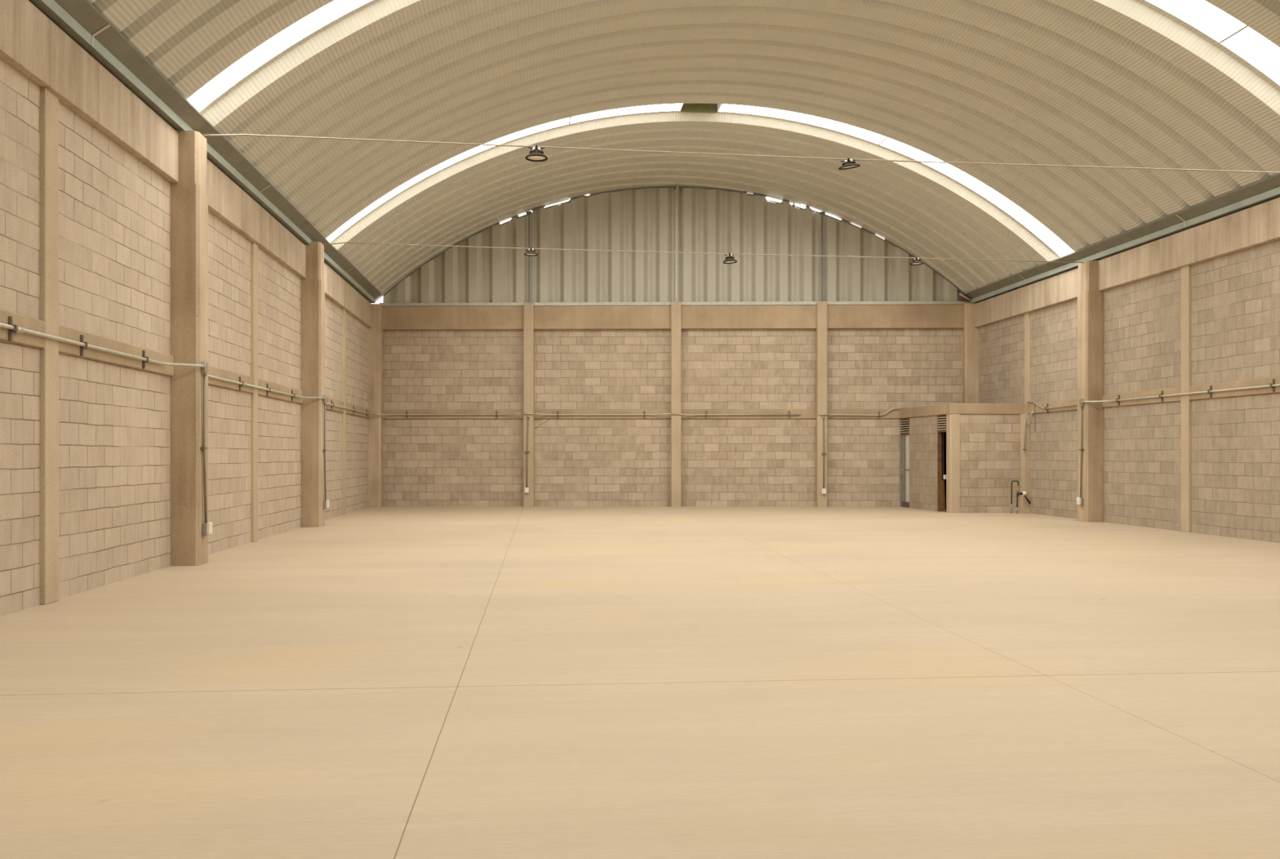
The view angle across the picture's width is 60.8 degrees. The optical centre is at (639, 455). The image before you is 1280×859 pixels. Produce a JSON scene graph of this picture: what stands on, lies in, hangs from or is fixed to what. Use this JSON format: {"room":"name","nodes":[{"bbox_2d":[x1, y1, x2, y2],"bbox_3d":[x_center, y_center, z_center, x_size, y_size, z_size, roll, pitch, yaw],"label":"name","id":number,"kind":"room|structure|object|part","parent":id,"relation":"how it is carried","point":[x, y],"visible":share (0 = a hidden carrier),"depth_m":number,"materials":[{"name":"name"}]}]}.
{"room":"empty warehouse","nodes":[
{"label":"empty warehouse","id":0,"kind":"room"},
{"bbox_2d":[0,57,368,616],"bbox_3d":[-5.123,-1.020,8.854,0.200,4.560,36.550,0,0,-5],"label":"wall","id":1,"kind":"structure","parent":0,"point":[114,209],"depth_m":10.94,"materials":[{"name":"beige brick"}]},
{"bbox_2d":[0,309,173,376],"bbox_3d":[-4.450,-1.015,1.535,0.238,0.230,21.850,0,0,-5],"label":"band","id":2,"kind":"object","parent":1,"relation":"attached to","point":[21,321],"visible":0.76,"depth_m":10.08,"materials":[{"name":"beige concrete"}]},
{"bbox_2d":[0,315,204,368],"bbox_3d":[-4.181,-0.998,1.685,0.334,0.198,21.701,0,0,-5],"label":"conduit","id":3,"kind":"object","parent":2,"relation":"attached to","point":[11,328],"visible":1,"depth_m":9.90,"materials":[{"name":"grey metal"}]},
{"bbox_2d":[0,0,178,182],"bbox_3d":[-4.426,-3.385,1.537,0.288,0.570,21.850,0,0,-5],"label":"concrete beam","id":4,"kind":"structure","parent":1,"relation":"on","point":[31,43],"depth_m":9.86,"materials":[{"name":"beige concrete"}]},
{"bbox_2d":[28,0,381,303],"bbox_3d":[-5.024,-4.028,8.612,0.656,0.665,36.050,0,0,-5],"label":"rain gutter","id":5,"kind":"object","parent":4,"relation":"on","point":[79,20],"visible":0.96,"depth_m":11.98,"materials":[{"name":"grey metal"}]},
{"bbox_2d":[208,365,303,404],"bbox_3d":[-5.739,-1.015,15.963,0.238,0.230,6.400,0,0,-5],"label":"band","id":6,"kind":"object","parent":1,"relation":"attached to","point":[212,371],"visible":0.37,"depth_m":15.62,"materials":[{"name":"beige concrete"}]},
{"bbox_2d":[208,374,324,401],"bbox_3d":[-5.587,-0.993,16.098,0.306,0.197,6.558,0,0,-2],"label":"conduit","id":7,"kind":"object","parent":6,"relation":"attached to","point":[267,388],"visible":0.94,"depth_m":16.34,"materials":[{"name":"grey metal"}]},
{"bbox_2d":[206,158,306,278],"bbox_3d":[-5.715,-3.385,15.965,0.288,0.570,6.400,0,0,-5],"label":"concrete beam","id":8,"kind":"structure","parent":1,"relation":"on","point":[227,201],"depth_m":15.60,"materials":[{"name":"beige concrete"}]},
{"bbox_2d":[325,397,369,417],"bbox_3d":[-6.372,-1.015,23.044,0.238,0.230,7.060,0,0,-5],"label":"band","id":9,"kind":"object","parent":1,"relation":"attached to","point":[335,402],"visible":0.4,"depth_m":23.56,"materials":[{"name":"beige concrete"}]},
{"bbox_2d":[326,400,373,417],"bbox_3d":[-6.200,-0.996,23.012,0.106,0.192,6.906,0,0,-5],"label":"conduit","id":10,"kind":"object","parent":9,"relation":"attached to","point":[331,404],"visible":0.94,"depth_m":23.52,"materials":[{"name":"grey metal"}]},
{"bbox_2d":[324,262,372,327],"bbox_3d":[-6.347,-3.385,23.047,0.288,0.570,7.060,0,0,-5],"label":"concrete beam","id":11,"kind":"structure","parent":1,"relation":"on","point":[337,289],"depth_m":23.08,"materials":[{"name":"beige concrete"}]},
{"bbox_2d":[0,506,1279,858],"bbox_3d":[2.309,1.385,9.694,15.356,0.250,37.500,0,0,-5],"label":"floor","id":12,"kind":"structure","parent":0,"point":[383,682],"depth_m":5.67,"materials":[{"name":"concrete"}]},
{"bbox_2d":[40,87,58,604],"bbox_3d":[-5.054,-0.930,9.327,0.062,4.380,0.260,0,0,-5],"label":"concrete post","id":13,"kind":"object","parent":12,"relation":"on","point":[49,101],"visible":0.97,"depth_m":9.29,"materials":[{"name":"beige concrete"}]},
{"bbox_2d":[170,130,208,565],"bbox_3d":[-5.226,-1.218,12.615,0.365,4.955,0.380,0,0,-5],"label":"concrete column","id":14,"kind":"structure","parent":12,"relation":"on","point":[188,196],"depth_m":12.43,"materials":[{"name":"beige concrete"}]},
{"bbox_2d":[200,360,208,523],"bbox_3d":[-5.013,-0.147,12.553,0.057,1.865,0.129,0,0,-5],"label":"conduit pipe","id":15,"kind":"object","parent":14,"relation":"attached to","point":[204,371],"visible":0.97,"depth_m":12.54,"materials":[{"name":"grey metal"}]},
{"bbox_2d":[202,521,212,535],"bbox_3d":[-4.997,0.850,12.608,0.091,0.150,0.115,0,0,-5],"label":"outlet box","id":16,"kind":"object","parent":14,"relation":"attached to","point":[206,527],"visible":1,"depth_m":12.55,"materials":[{"name":"white plastic"}]},
{"bbox_3d":[-4.974,0.842,12.610,0.033,0.135,0.115,0,0,-5],"label":"plate","id":17,"kind":"part","parent":16,"relation":"part of","materials":[{"name":"white plastic"}]},
{"bbox_2d":[251,241,257,542],"bbox_3d":[-5.649,-0.930,15.971,0.060,4.380,0.240,0,0,-5],"label":"concrete post","id":18,"kind":"object","parent":12,"relation":"on","point":[254,246],"visible":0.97,"depth_m":15.92,"materials":[{"name":"beige concrete"}]},
{"bbox_2d":[301,241,324,526],"bbox_3d":[-5.819,-1.245,19.359,0.385,5.010,0.400,0,0,-5],"label":"concrete column","id":19,"kind":"structure","parent":12,"relation":"on","point":[313,287],"depth_m":19.16,"materials":[{"name":"beige concrete"}]},
{"bbox_2d":[322,395,326,500],"bbox_3d":[-5.604,-0.129,19.392,0.057,1.879,0.142,0,0,-5],"label":"conduit pipe","id":20,"kind":"object","parent":19,"relation":"attached to","point":[324,401],"visible":0.96,"depth_m":19.39,"materials":[{"name":"grey metal"}]},
{"bbox_2d":[323,499,328,508],"bbox_3d":[-5.587,0.875,19.442,0.091,0.150,0.115,0,0,-5],"label":"outlet box","id":21,"kind":"object","parent":19,"relation":"attached to","point":[326,503],"visible":1,"depth_m":19.39,"materials":[{"name":"white plastic"}]},
{"bbox_2d":[342,308,346,515],"bbox_3d":[-6.290,-0.930,23.152,0.060,4.380,0.240,0,0,-5],"label":"concrete post","id":22,"kind":"object","parent":12,"relation":"on","point":[344,310],"visible":0.95,"depth_m":23.06,"materials":[{"name":"beige concrete"}]},
{"bbox_2d":[368,303,382,506],"bbox_3d":[-6.505,-1.210,26.767,0.335,4.940,0.440,0,0,-5],"label":"concrete column","id":23,"kind":"structure","parent":12,"relation":"on","point":[375,332],"depth_m":26.55,"materials":[{"name":"beige concrete"}]},
{"bbox_2d":[523,302,534,506],"bbox_3d":[-2.736,-1.240,26.882,0.250,5.000,0.280,0,0,1],"label":"pilaster","id":24,"kind":"object","parent":12,"relation":"on","point":[528,308],"visible":1,"depth_m":26.75,"materials":[{"name":"beige concrete"}]},
{"bbox_2d":[524,487,528,493],"bbox_3d":[-2.771,0.855,26.712,0.104,0.129,0.062,0,0,1],"label":"outlet box","id":25,"kind":"object","parent":24,"relation":"attached to","point":[526,489],"visible":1,"depth_m":26.68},
{"bbox_2d":[520,413,535,487],"bbox_3d":[-2.746,-0.122,26.717,0.357,1.833,0.060,0,0,1],"label":"conduit pipe","id":26,"kind":"object","parent":24,"relation":"attached to","point":[527,415],"visible":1,"depth_m":26.71,"materials":[{"name":"grey metal"}]},
{"bbox_2d":[525,211,532,302],"bbox_3d":[-2.728,-4.869,26.830,0.140,2.257,0.045,0,0,1],"label":"steel post","id":27,"kind":"object","parent":24,"relation":"on","point":[526,212],"visible":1,"depth_m":26.82,"materials":[{"name":"grey metal"}]},
{"bbox_2d":[671,302,681,506],"bbox_3d":[0.886,-1.240,26.796,0.250,5.000,0.280,0,0,1],"label":"pilaster","id":28,"kind":"object","parent":12,"relation":"on","point":[676,307],"visible":1,"depth_m":26.66,"materials":[{"name":"beige concrete"}]},
{"bbox_2d":[673,183,679,302],"bbox_3d":[0.905,-5.160,26.620,0.143,2.840,0.315,0,0,-5],"label":"steel post","id":29,"kind":"object","parent":28,"relation":"on","point":[677,188],"visible":1,"depth_m":26.73,"materials":[{"name":"metal"}]},
{"bbox_2d":[816,301,827,506],"bbox_3d":[4.445,-1.240,26.712,0.250,5.000,0.280,0,0,1],"label":"pilaster","id":30,"kind":"object","parent":12,"relation":"on","point":[821,306],"visible":1,"depth_m":26.57,"materials":[{"name":"beige concrete"}]},
{"bbox_2d":[819,211,825,301],"bbox_3d":[4.453,-4.844,26.659,0.140,2.207,0.045,0,0,1],"label":"steel post","id":31,"kind":"object","parent":30,"relation":"on","point":[821,213],"visible":1,"depth_m":26.65,"materials":[{"name":"grey metal"}]},
{"bbox_2d":[818,413,827,488],"bbox_3d":[4.455,-0.098,26.546,0.224,1.821,0.065,0,0,-5],"label":"conduit pipe","id":32,"kind":"object","parent":30,"relation":"attached to","point":[823,415],"visible":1,"depth_m":26.54,"materials":[{"name":"grey metal"}]},
{"bbox_2d":[822,488,826,493],"bbox_3d":[4.470,0.873,26.540,0.104,0.129,0.062,0,0,1],"label":"outlet box","id":33,"kind":"object","parent":30,"relation":"attached to","point":[824,490],"visible":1,"depth_m":26.51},
{"bbox_2d":[941,480,945,511],"bbox_3d":[6.795,0.910,24.447,0.077,0.700,0.050,0,0,-5],"label":"wooden plank","id":34,"kind":"object","parent":12,"relation":"on","point":[943,498],"visible":1,"depth_m":24.42,"materials":[{"name":"brown wood"}]},
{"bbox_2d":[946,413,959,512],"bbox_3d":[6.849,0.180,23.893,0.215,2.160,0.262,0,0,-5],"label":"concrete pillar","id":35,"kind":"structure","parent":12,"relation":"on","point":[953,420],"depth_m":23.77,"materials":[{"name":"beige concrete"}]},
{"bbox_2d":[962,303,978,403],"bbox_3d":[8.084,-1.210,26.615,0.380,4.940,0.300,0,0,1],"label":"concrete column","id":36,"kind":"structure","parent":12,"relation":"on","point":[970,333],"depth_m":26.46,"materials":[{"name":"beige concrete"}]},
{"bbox_2d":[1010,480,1030,513],"bbox_3d":[8.240,0.903,23.627,0.460,0.714,0.090,0,0,-5],"label":"pipe","id":37,"kind":"object","parent":12,"relation":"on","point":[1024,493],"visible":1,"depth_m":23.60,"materials":[{"name":"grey metal"}]},
{"bbox_2d":[1020,413,1030,513],"bbox_3d":[8.404,0.180,23.797,0.145,2.160,0.210,0,0,-5],"label":"concrete post","id":38,"kind":"object","parent":12,"relation":"on","point":[1024,454],"visible":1,"depth_m":23.69,"materials":[{"name":"beige concrete"}]},
{"bbox_2d":[1022,411,1033,449],"bbox_3d":[8.381,-0.531,23.570,0.088,0.842,0.279,0,0,-30],"label":"pipe","id":39,"kind":"object","parent":38,"relation":"attached to","point":[1031,414],"visible":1,"depth_m":23.62,"materials":[{"name":"grey metal"}]},
{"bbox_2d":[1077,260,1102,521],"bbox_3d":[8.586,-1.205,20.781,0.380,4.930,0.390,0,0,-5],"label":"concrete column","id":40,"kind":"structure","parent":12,"relation":"on","point":[1090,300],"depth_m":20.59,"materials":[{"name":"beige concrete"}]},
{"bbox_2d":[324,242,1084,265],"bbox_3d":[1.400,-3.655,20.001,14.091,0.258,0.261,0,0,-5],"label":"cable","id":41,"kind":"object","parent":40,"relation":"attached to","point":[730,259],"depth_m":19.97,"materials":[{"name":"silver metal"}]},
{"bbox_3d":[-1.967,-3.680,19.703,0.255,0.131,0.255,0,0,-5],"label":"pendant lamp","id":42,"kind":"part","parent":41,"relation":"part of","materials":[{"name":"black metal"}]},
{"bbox_3d":[1.398,-3.710,20.029,14.092,0.147,0.067,0,0,-5],"label":"tie rod","id":43,"kind":"part","parent":41,"relation":"part of","materials":[{"name":"grey metal"}]},
{"bbox_3d":[5.155,-3.622,20.337,0.250,0.138,0.250,0,0,-5],"label":"pendant lamp","id":44,"kind":"part","parent":41,"relation":"part of","materials":[{"name":"black metal"}]},
{"bbox_2d":[1076,497,1083,505],"bbox_3d":[8.354,0.875,20.728,0.091,0.150,0.115,0,0,-5],"label":"outlet box","id":45,"kind":"object","parent":40,"relation":"attached to","point":[1079,500],"visible":1,"depth_m":20.67,"materials":[{"name":"white plastic"}]},
{"bbox_3d":[8.331,0.867,20.726,0.033,0.135,0.115,0,0,-5],"label":"plate","id":46,"kind":"part","parent":45,"relation":"part of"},
{"bbox_2d":[1079,398,1084,497],"bbox_3d":[8.377,-0.129,20.701,0.057,1.879,0.122,0,0,-5],"label":"conduit pipe","id":47,"kind":"object","parent":40,"relation":"attached to","point":[1081,403],"visible":1,"depth_m":20.70,"materials":[{"name":"grey metal"}]},
{"bbox_2d":[1180,265,1191,532],"bbox_3d":[8.971,-0.930,17.924,0.060,4.380,0.230,0,0,-5],"label":"concrete post","id":48,"kind":"object","parent":12,"relation":"on","point":[1185,271],"visible":1,"depth_m":17.89,"materials":[{"name":"beige concrete"}]},
{"bbox_3d":[9.211,-1.205,13.784,0.380,4.930,0.380,0,0,-5],"label":"concrete column","id":49,"kind":"structure","parent":12,"relation":"on","visible":0},
{"bbox_2d":[203,133,1279,173],"bbox_3d":[2.004,-3.571,13.133,14.111,0.246,0.271,0,0,-5],"label":"cable","id":50,"kind":"object","parent":49,"relation":"attached to","point":[535,154],"depth_m":13.01,"materials":[{"name":"silver metal"}]},
{"bbox_3d":[2.000,-3.608,13.170,14.111,0.172,0.097,0,0,-5],"label":"tie rod","id":51,"kind":"part","parent":50,"relation":"part of","materials":[{"name":"beige metal"}]},
{"bbox_3d":[2.527,-3.518,13.184,0.262,0.140,0.264,0,0,-5],"label":"pendant lamp","id":52,"kind":"part","parent":50,"relation":"part of","materials":[{"name":"black metal"}]},
{"bbox_2d":[382,328,962,506],"bbox_3d":[0.775,-1.020,26.987,15.451,4.560,0.203,0,0,1],"label":"wall","id":53,"kind":"structure","parent":0,"point":[427,462],"depth_m":26.90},
{"bbox_2d":[382,306,523,329],"bbox_3d":[-4.616,-3.385,27.052,3.567,0.570,0.330,0,0,1],"label":"concrete beam","id":54,"kind":"structure","parent":53,"relation":"on","point":[393,317],"depth_m":26.89,"materials":[{"name":"beige concrete"}]},
{"bbox_2d":[378,301,976,306],"bbox_3d":[0.784,-3.715,26.916,14.871,0.080,0.345,0,0,1],"label":"flashing","id":55,"kind":"object","parent":54,"relation":"on","point":[731,303],"visible":0.54,"depth_m":26.75,"materials":[{"name":"grey metal"}]},
{"bbox_2d":[382,408,523,418],"bbox_3d":[-4.615,-1.015,27.100,3.567,0.230,0.235,0,0,1],"label":"band","id":56,"kind":"object","parent":53,"relation":"attached to","point":[456,411],"visible":0.7,"depth_m":26.98,"materials":[{"name":"beige concrete"}]},
{"bbox_2d":[373,410,520,418],"bbox_3d":[-4.702,-1.002,26.837,3.558,0.190,0.564,0,0,-5],"label":"conduit","id":57,"kind":"object","parent":56,"relation":"attached to","point":[406,414],"visible":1,"depth_m":26.93,"materials":[{"name":"grey metal"}]},
{"bbox_2d":[533,305,671,329],"bbox_3d":[-0.922,-3.385,26.964,3.423,0.570,0.330,0,0,1],"label":"concrete beam","id":58,"kind":"structure","parent":53,"relation":"on","point":[588,317],"depth_m":26.80,"materials":[{"name":"beige concrete"}]},
{"bbox_2d":[533,408,671,418],"bbox_3d":[-0.921,-1.015,27.012,3.423,0.230,0.235,0,0,1],"label":"band","id":59,"kind":"object","parent":53,"relation":"attached to","point":[535,411],"visible":0.72,"depth_m":26.89,"materials":[{"name":"beige concrete"}]},
{"bbox_2d":[535,410,671,418],"bbox_3d":[-0.896,-0.995,26.780,3.338,0.190,0.230,0,0,1],"label":"conduit","id":60,"kind":"object","parent":59,"relation":"attached to","point":[557,414],"visible":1,"depth_m":26.85,"materials":[{"name":"grey metal"}]},
{"bbox_2d":[681,305,816,328],"bbox_3d":[2.668,-3.385,26.879,3.360,0.570,0.330,0,0,1],"label":"concrete beam","id":61,"kind":"structure","parent":53,"relation":"on","point":[693,317],"depth_m":26.72,"materials":[{"name":"beige concrete"}]},
{"bbox_2d":[681,408,816,418],"bbox_3d":[2.669,-1.015,26.926,3.360,0.230,0.235,0,0,1],"label":"band","id":62,"kind":"object","parent":53,"relation":"attached to","point":[805,413],"visible":0.74,"depth_m":26.81,"materials":[{"name":"beige concrete"}]},
{"bbox_2d":[671,410,800,418],"bbox_3d":[2.346,-0.992,26.765,3.178,0.190,0.198,0,0,-2],"label":"conduit","id":63,"kind":"object","parent":62,"relation":"attached to","point":[705,414],"visible":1,"depth_m":26.76,"materials":[{"name":"grey metal"}]},
{"bbox_2d":[827,408,902,418],"bbox_3d":[6.234,-1.015,26.841,3.370,0.230,0.235,0,0,1],"label":"band","id":64,"kind":"object","parent":53,"relation":"attached to","point":[893,414],"visible":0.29,"depth_m":26.75,"materials":[{"name":"beige concrete"}]},
{"bbox_2d":[827,407,906,418],"bbox_3d":[5.557,-1.026,26.690,1.914,0.285,0.102,0,0,1],"label":"conduit","id":65,"kind":"object","parent":64,"relation":"attached to","point":[878,415],"visible":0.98,"depth_m":26.69,"materials":[{"name":"grey metal"}]},
{"bbox_2d":[827,304,964,328],"bbox_3d":[6.232,-3.385,26.794,3.371,0.570,0.330,0,0,1],"label":"concrete beam","id":66,"kind":"structure","parent":53,"relation":"on","point":[839,316],"depth_m":26.63,"materials":[{"name":"beige concrete"}]},
{"bbox_2d":[382,187,963,302],"bbox_3d":[0.855,-5.178,26.825,14.443,2.905,0.100,0,0,1],"label":"wall","id":67,"kind":"structure","parent":0,"point":[644,220],"depth_m":26.82,"materials":[{"name":"metal"}]},
{"bbox_2d":[383,186,965,296],"bbox_3d":[0.859,-5.198,26.774,14.393,2.824,0.009,0,0,1],"label":"trim","id":68,"kind":"structure","parent":67,"relation":"attached to","point":[659,187],"depth_m":26.78,"materials":[{"name":"grey metal"}]},
{"bbox_2d":[87,0,1279,302],"bbox_3d":[2.329,-5.246,9.470,14.718,2.948,36.651,0,0,-5],"label":"ceiling","id":69,"kind":"structure","parent":0,"point":[1115,83],"depth_m":17.32,"materials":[{"name":"metal"}]},
{"bbox_2d":[326,103,1074,257],"bbox_3d":[1.306,-5.289,20.929,14.718,2.856,0.780,0,0,-5],"label":"skylight","id":70,"kind":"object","parent":69,"relation":"attached to","point":[1057,245],"depth_m":21.24,"materials":[{"name":"white plastic"}]},
{"bbox_2d":[679,103,721,113],"bbox_3d":[1.182,-6.860,20.918,0.754,0.360,0.790,0,0,-5],"label":"ceiling vent","id":71,"kind":"object","parent":69,"relation":"in","point":[685,108],"visible":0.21,"depth_m":21.30,"materials":[{"name":"metal"}]},
{"bbox_3d":[1.552,-6.857,20.951,0.012,0.320,0.780,0,0,-5],"label":"cheek plate","id":72,"kind":"part","parent":71,"relation":"part of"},
{"bbox_2d":[186,0,1279,111],"bbox_3d":[2.004,-5.291,13.110,14.718,2.860,0.680,0,0,-5],"label":"skylight","id":73,"kind":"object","parent":69,"relation":"attached to","point":[1228,31],"depth_m":13.41,"materials":[{"name":"white plastic"}]},
{"bbox_2d":[909,414,938,511],"bbox_3d":[6.638,0.180,25.331,0.150,2.160,1.668,0,0,-8],"label":"wall","id":74,"kind":"structure","parent":0,"point":[922,429],"depth_m":25.28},
{"bbox_2d":[900,434,909,507],"bbox_3d":[6.438,0.382,26.448,0.079,1.755,0.602,0,0,-7],"label":"door","id":75,"kind":"structure","parent":74,"relation":"in","point":[904,439],"depth_m":26.48,"materials":[{"name":"metal"}]},
{"bbox_3d":[6.399,0.415,26.620,0.043,0.210,0.070,0,0,-5],"label":"lock plate","id":76,"kind":"part","parent":75,"relation":"part of","materials":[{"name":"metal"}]},
{"bbox_3d":[6.479,0.317,26.326,0.020,1.625,0.351,0,0,-8],"label":"panel","id":77,"kind":"part","parent":75,"relation":"part of","materials":[{"name":"grey metal"}]},
{"bbox_2d":[900,417,909,435],"bbox_3d":[6.446,-0.695,26.428,0.078,0.400,0.564,0,0,-8],"label":"air vent","id":78,"kind":"object","parent":74,"relation":"in","point":[904,422],"visible":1,"depth_m":26.50,"materials":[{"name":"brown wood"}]},
{"bbox_2d":[937,431,943,511],"bbox_3d":[6.735,0.180,24.562,0.131,2.160,1.090,0,0,-5],"label":"door","id":79,"kind":"structure","parent":74,"relation":"in","point":[940,434],"depth_m":24.47,"materials":[{"name":"brown wood"}]},
{"bbox_2d":[937,414,946,431],"bbox_3d":[6.738,-0.705,24.261,0.078,0.380,0.494,0,0,-8],"label":"vent","id":80,"kind":"object","parent":79,"relation":"attached to","point":[941,419],"visible":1,"depth_m":24.31,"materials":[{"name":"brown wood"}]},
{"bbox_2d":[898,403,1024,417],"bbox_3d":[7.420,-1.015,25.320,1.895,0.230,3.018,0,0,-5],"label":"roof slab","id":81,"kind":"structure","parent":74,"relation":"on","point":[947,408],"depth_m":23.86,"materials":[{"name":"beige concrete"}]},
{"bbox_2d":[943,431,946,509],"bbox_3d":[7.520,0.180,25.621,1.541,2.160,0.140,0,0,-5],"label":"doorway","id":82,"kind":"structure","parent":0,"point":[944,433],"depth_m":25.51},
{"bbox_2d":[960,413,1020,512],"bbox_3d":[7.642,0.180,23.920,1.401,2.160,0.150,0,0,-5],"label":"wall","id":83,"kind":"structure","parent":0,"point":[990,443],"depth_m":23.84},
{"bbox_2d":[978,239,1279,542],"bbox_3d":[9.833,-1.020,9.513,0.200,4.560,35.200,0,0,-5],"label":"wall","id":84,"kind":"structure","parent":0,"point":[1235,296],"depth_m":18.50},
{"bbox_2d":[974,267,1078,327],"bbox_3d":[8.501,-3.385,23.861,0.300,0.570,5.780,0,0,-5],"label":"concrete beam","id":85,"kind":"structure","parent":84,"relation":"on","point":[1063,287],"depth_m":23.52,"materials":[{"name":"beige concrete"}]},
{"bbox_2d":[1024,397,1077,413],"bbox_3d":[8.534,-1.015,23.864,0.235,0.230,5.780,0,0,-5],"label":"band","id":86,"kind":"object","parent":84,"relation":"attached to","point":[1028,407],"visible":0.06,"depth_m":22.57,"materials":[{"name":"beige concrete"}]},
{"bbox_2d":[1024,312,1030,403],"bbox_3d":[8.451,-2.115,23.801,0.050,2.010,0.210,0,0,-5],"label":"concrete post","id":87,"kind":"object","parent":86,"relation":"on","point":[1027,316],"visible":1,"depth_m":23.76,"materials":[{"name":"beige concrete"}]},
{"bbox_2d":[1026,400,1077,413],"bbox_3d":[8.514,-1.024,22.329,0.159,0.281,2.674,0,0,-2],"label":"conduit","id":88,"kind":"object","parent":86,"relation":"attached to","point":[1046,407],"visible":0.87,"depth_m":22.73,"materials":[{"name":"grey metal"}]},
{"bbox_2d":[1034,403,1035,431],"bbox_3d":[8.421,-0.823,23.497,0.018,0.646,0.293,0,0,-13],"label":"loose cable","id":89,"kind":"object","parent":88,"relation":"hanging from","point":[1034,403],"visible":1,"depth_m":23.36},
{"bbox_2d":[1097,197,1279,290],"bbox_3d":[9.088,-3.385,17.292,0.300,0.570,6.670,0,0,-5],"label":"concrete beam","id":90,"kind":"structure","parent":84,"relation":"on","point":[1258,224],"depth_m":17.52,"materials":[{"name":"beige concrete"}]},
{"bbox_2d":[959,173,1279,302],"bbox_3d":[9.689,-4.028,9.274,0.830,0.665,34.750,0,0,-5],"label":"rain gutter","id":91,"kind":"object","parent":90,"relation":"on","point":[1267,189],"visible":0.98,"depth_m":18.76,"materials":[{"name":"grey metal"}]},
{"bbox_2d":[1101,376,1279,407],"bbox_3d":[9.120,-1.015,17.295,0.235,0.230,6.670,0,0,-5],"label":"band","id":92,"kind":"object","parent":84,"relation":"attached to","point":[1261,381],"visible":0.72,"depth_m":17.52,"materials":[{"name":"beige concrete"}]},
{"bbox_2d":[1082,378,1279,405],"bbox_3d":[9.801,-1.001,6.428,0.350,0.192,28.661,0,0,-5],"label":"conduit","id":93,"kind":"object","parent":92,"relation":"attached to","point":[1273,384],"visible":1,"depth_m":17.61,"materials":[{"name":"grey metal"}]}
]}

